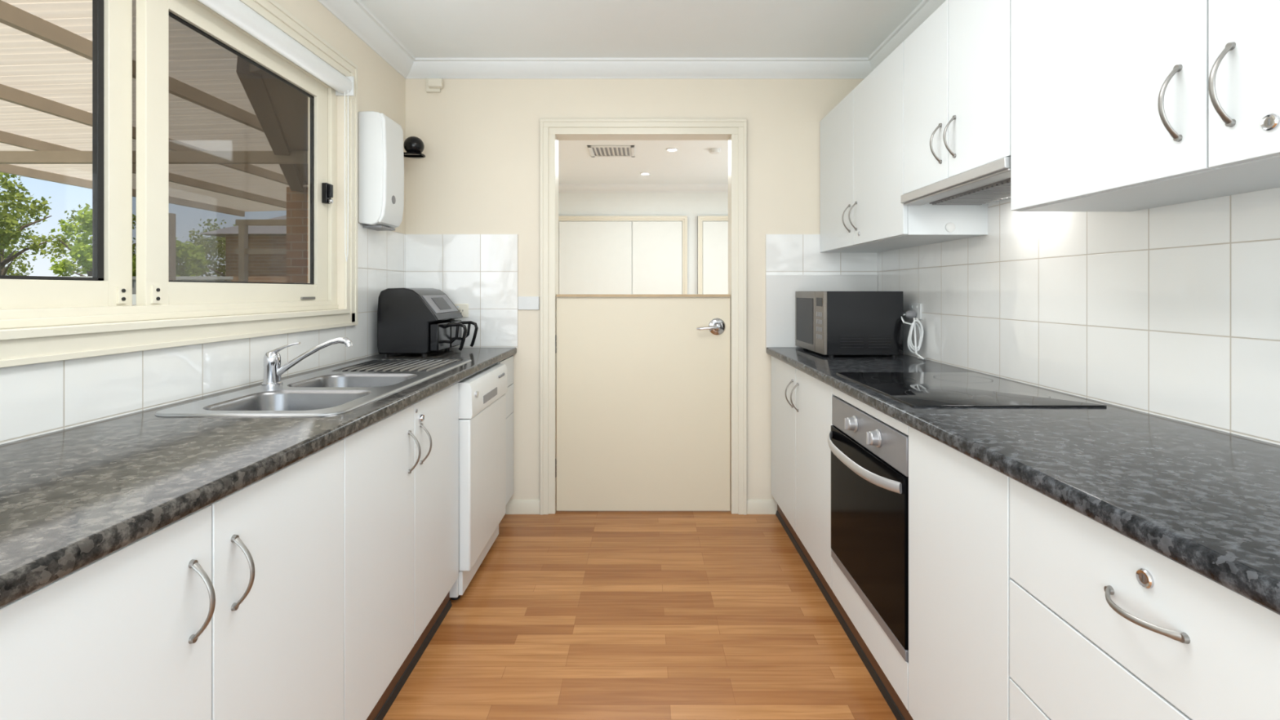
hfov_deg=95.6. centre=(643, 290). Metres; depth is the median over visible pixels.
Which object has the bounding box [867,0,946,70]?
crown molding
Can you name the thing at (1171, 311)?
tiles
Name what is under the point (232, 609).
base cabinet
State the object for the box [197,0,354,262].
roller blind
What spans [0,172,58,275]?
tree
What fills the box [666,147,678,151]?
recessed light
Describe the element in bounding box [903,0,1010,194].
upper cabinet
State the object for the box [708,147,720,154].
smoke detector
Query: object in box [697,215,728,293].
door
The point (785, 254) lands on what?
tiles
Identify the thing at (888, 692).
toe kick
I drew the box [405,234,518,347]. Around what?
tiles
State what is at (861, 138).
upper cabinet
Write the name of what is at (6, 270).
tree
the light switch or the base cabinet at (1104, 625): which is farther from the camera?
the light switch
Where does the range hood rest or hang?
attached to the wall
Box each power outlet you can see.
[454,303,468,317]
[908,302,921,319]
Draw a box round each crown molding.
[317,0,415,78]
[406,57,872,78]
[558,184,728,192]
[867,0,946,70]
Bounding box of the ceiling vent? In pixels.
[586,145,635,157]
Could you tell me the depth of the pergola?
3.75 m
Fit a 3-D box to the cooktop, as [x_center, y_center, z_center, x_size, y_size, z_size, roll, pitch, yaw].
[0.969,0.305,1.840,0.513,0.006,0.620,0,0,0]
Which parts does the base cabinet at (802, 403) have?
door, handle, handle, door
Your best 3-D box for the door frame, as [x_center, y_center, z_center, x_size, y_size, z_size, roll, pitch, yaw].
[0.000,0.141,3.205,1.116,2.138,0.142,0,0,0]
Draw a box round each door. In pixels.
[555,293,730,511]
[558,215,687,293]
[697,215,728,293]
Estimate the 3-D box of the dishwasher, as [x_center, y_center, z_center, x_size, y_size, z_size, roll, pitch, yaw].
[-0.963,0.782,2.532,0.615,0.855,0.588,0,0,0]
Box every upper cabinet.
[819,41,987,253]
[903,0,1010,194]
[1010,0,1279,211]
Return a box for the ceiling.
[359,0,923,184]
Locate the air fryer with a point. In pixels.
(411, 321)
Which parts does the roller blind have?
cord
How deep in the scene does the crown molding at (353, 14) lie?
2.67 m
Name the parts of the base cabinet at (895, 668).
rail, panel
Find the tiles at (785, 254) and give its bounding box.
[765,234,877,275]
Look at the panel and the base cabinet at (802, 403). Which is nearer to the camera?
the base cabinet at (802, 403)
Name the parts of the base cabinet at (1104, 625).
drawer, drawer, handle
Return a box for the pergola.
[0,0,307,189]
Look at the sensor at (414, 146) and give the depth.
2.97 m
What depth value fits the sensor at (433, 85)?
3.12 m
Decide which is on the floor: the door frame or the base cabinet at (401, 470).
the base cabinet at (401, 470)
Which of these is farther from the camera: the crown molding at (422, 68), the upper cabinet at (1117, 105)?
the crown molding at (422, 68)
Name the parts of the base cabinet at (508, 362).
drawer, drawer, door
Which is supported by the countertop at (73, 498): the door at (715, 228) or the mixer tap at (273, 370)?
the mixer tap at (273, 370)
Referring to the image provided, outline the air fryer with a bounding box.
[377,288,478,356]
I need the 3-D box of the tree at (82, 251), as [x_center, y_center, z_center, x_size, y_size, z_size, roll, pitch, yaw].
[-12.912,-0.243,13.646,1.720,3.514,1.455,0,0,0]
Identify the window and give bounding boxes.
[0,0,358,368]
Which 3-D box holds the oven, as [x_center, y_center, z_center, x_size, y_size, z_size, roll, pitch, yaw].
[0.924,0.677,1.819,0.591,0.588,0.602,0,0,0]
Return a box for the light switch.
[517,296,539,310]
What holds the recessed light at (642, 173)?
in the ceiling
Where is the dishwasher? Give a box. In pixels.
[449,364,507,599]
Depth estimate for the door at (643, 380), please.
3.17 m
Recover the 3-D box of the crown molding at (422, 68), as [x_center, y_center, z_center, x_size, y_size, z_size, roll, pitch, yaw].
[-0.009,-1.191,3.111,2.568,0.078,0.090,0,0,0]
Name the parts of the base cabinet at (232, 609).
door, handle, handle, door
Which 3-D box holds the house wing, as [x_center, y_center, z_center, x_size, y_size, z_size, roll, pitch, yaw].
[-2.598,0.180,4.525,2.304,2.660,3.650,0,0,0]
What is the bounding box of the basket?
[430,321,467,351]
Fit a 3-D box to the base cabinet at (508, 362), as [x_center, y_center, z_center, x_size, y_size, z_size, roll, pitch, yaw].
[-0.997,0.778,2.999,0.590,0.864,0.298,0,0,0]
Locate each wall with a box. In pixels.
[274,0,405,308]
[405,78,864,499]
[558,192,728,293]
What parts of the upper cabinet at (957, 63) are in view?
door, handle, handle, door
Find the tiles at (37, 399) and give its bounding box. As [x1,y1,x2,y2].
[0,222,405,444]
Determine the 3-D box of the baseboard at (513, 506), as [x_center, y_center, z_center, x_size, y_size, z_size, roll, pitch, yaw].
[-0.652,1.173,3.149,0.185,0.075,0.014,0,0,0]
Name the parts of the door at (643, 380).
lever handle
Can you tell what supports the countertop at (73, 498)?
on the base cabinet
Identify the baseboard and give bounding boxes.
[366,591,452,719]
[505,499,539,514]
[746,499,777,514]
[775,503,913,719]
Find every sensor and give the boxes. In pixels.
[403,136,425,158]
[426,78,443,93]
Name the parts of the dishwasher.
door, control panel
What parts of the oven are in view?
knob, handle, control panel, knob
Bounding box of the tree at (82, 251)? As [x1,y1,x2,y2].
[48,205,92,276]
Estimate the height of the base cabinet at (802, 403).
0.753 m
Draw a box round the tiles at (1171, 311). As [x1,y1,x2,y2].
[877,186,1279,444]
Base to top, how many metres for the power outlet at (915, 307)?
0.073 m
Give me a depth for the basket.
2.79 m
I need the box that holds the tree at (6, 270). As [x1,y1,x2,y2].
[0,203,74,275]
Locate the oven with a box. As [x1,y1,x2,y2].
[827,395,908,661]
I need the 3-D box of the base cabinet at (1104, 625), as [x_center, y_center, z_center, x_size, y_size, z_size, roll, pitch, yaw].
[0.964,0.723,0.796,0.620,0.753,0.601,0,0,0]
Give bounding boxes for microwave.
[795,291,925,359]
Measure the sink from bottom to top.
0.150 m
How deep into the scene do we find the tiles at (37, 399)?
1.58 m
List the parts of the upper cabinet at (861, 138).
door, handle, handle, door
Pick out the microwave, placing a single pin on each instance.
(830, 323)
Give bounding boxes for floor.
[382,510,897,719]
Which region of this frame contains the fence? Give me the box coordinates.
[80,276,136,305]
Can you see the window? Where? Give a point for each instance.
(199, 125)
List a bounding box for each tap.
[261,337,352,386]
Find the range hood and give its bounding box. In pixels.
[900,156,1010,205]
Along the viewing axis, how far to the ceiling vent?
5.09 m
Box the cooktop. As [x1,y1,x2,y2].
[835,372,1106,407]
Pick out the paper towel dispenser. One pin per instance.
(380, 139)
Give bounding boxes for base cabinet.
[0,439,343,719]
[343,382,458,719]
[495,355,513,505]
[771,355,835,590]
[832,387,908,711]
[908,426,1012,719]
[1009,477,1279,719]
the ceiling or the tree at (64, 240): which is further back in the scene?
the tree at (64, 240)
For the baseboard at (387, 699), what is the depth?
1.84 m
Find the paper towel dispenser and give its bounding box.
[358,111,404,231]
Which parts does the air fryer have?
control panel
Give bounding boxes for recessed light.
[640,172,650,174]
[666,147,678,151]
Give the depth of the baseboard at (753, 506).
3.14 m
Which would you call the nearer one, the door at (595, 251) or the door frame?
the door frame
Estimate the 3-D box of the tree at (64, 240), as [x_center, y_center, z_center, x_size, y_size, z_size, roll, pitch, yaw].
[-17.031,-0.602,18.468,2.579,4.230,2.678,0,0,0]
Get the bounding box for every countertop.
[0,347,516,608]
[765,347,1279,614]
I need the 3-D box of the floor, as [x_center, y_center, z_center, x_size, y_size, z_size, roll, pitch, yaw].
[0.300,1.235,2.800,3.400,0.050,8.200,0,0,0]
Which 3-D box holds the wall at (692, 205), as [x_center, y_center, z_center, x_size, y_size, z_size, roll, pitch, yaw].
[0.353,-0.010,6.850,3.293,2.440,0.100,0,0,0]
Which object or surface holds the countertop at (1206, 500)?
on the base cabinet at (802, 403)
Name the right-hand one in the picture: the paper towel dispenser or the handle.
the handle
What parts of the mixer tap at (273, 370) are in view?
lever, spout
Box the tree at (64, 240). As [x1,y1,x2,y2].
[42,203,92,276]
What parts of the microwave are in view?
door, control panel, power cord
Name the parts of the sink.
bowl, bowl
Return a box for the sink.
[155,358,471,416]
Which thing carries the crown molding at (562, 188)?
attached to the wall at (692, 205)
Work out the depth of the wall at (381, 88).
2.56 m
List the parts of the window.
sash, sash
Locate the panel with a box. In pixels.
[765,275,877,347]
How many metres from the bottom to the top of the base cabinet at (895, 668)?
0.753 m
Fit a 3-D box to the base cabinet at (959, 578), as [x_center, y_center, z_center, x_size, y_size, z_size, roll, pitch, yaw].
[0.982,0.723,1.306,0.584,0.753,0.416,0,0,0]
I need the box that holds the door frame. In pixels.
[539,119,746,515]
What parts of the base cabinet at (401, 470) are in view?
door, handle, handle, door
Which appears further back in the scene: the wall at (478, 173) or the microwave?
the wall at (478, 173)

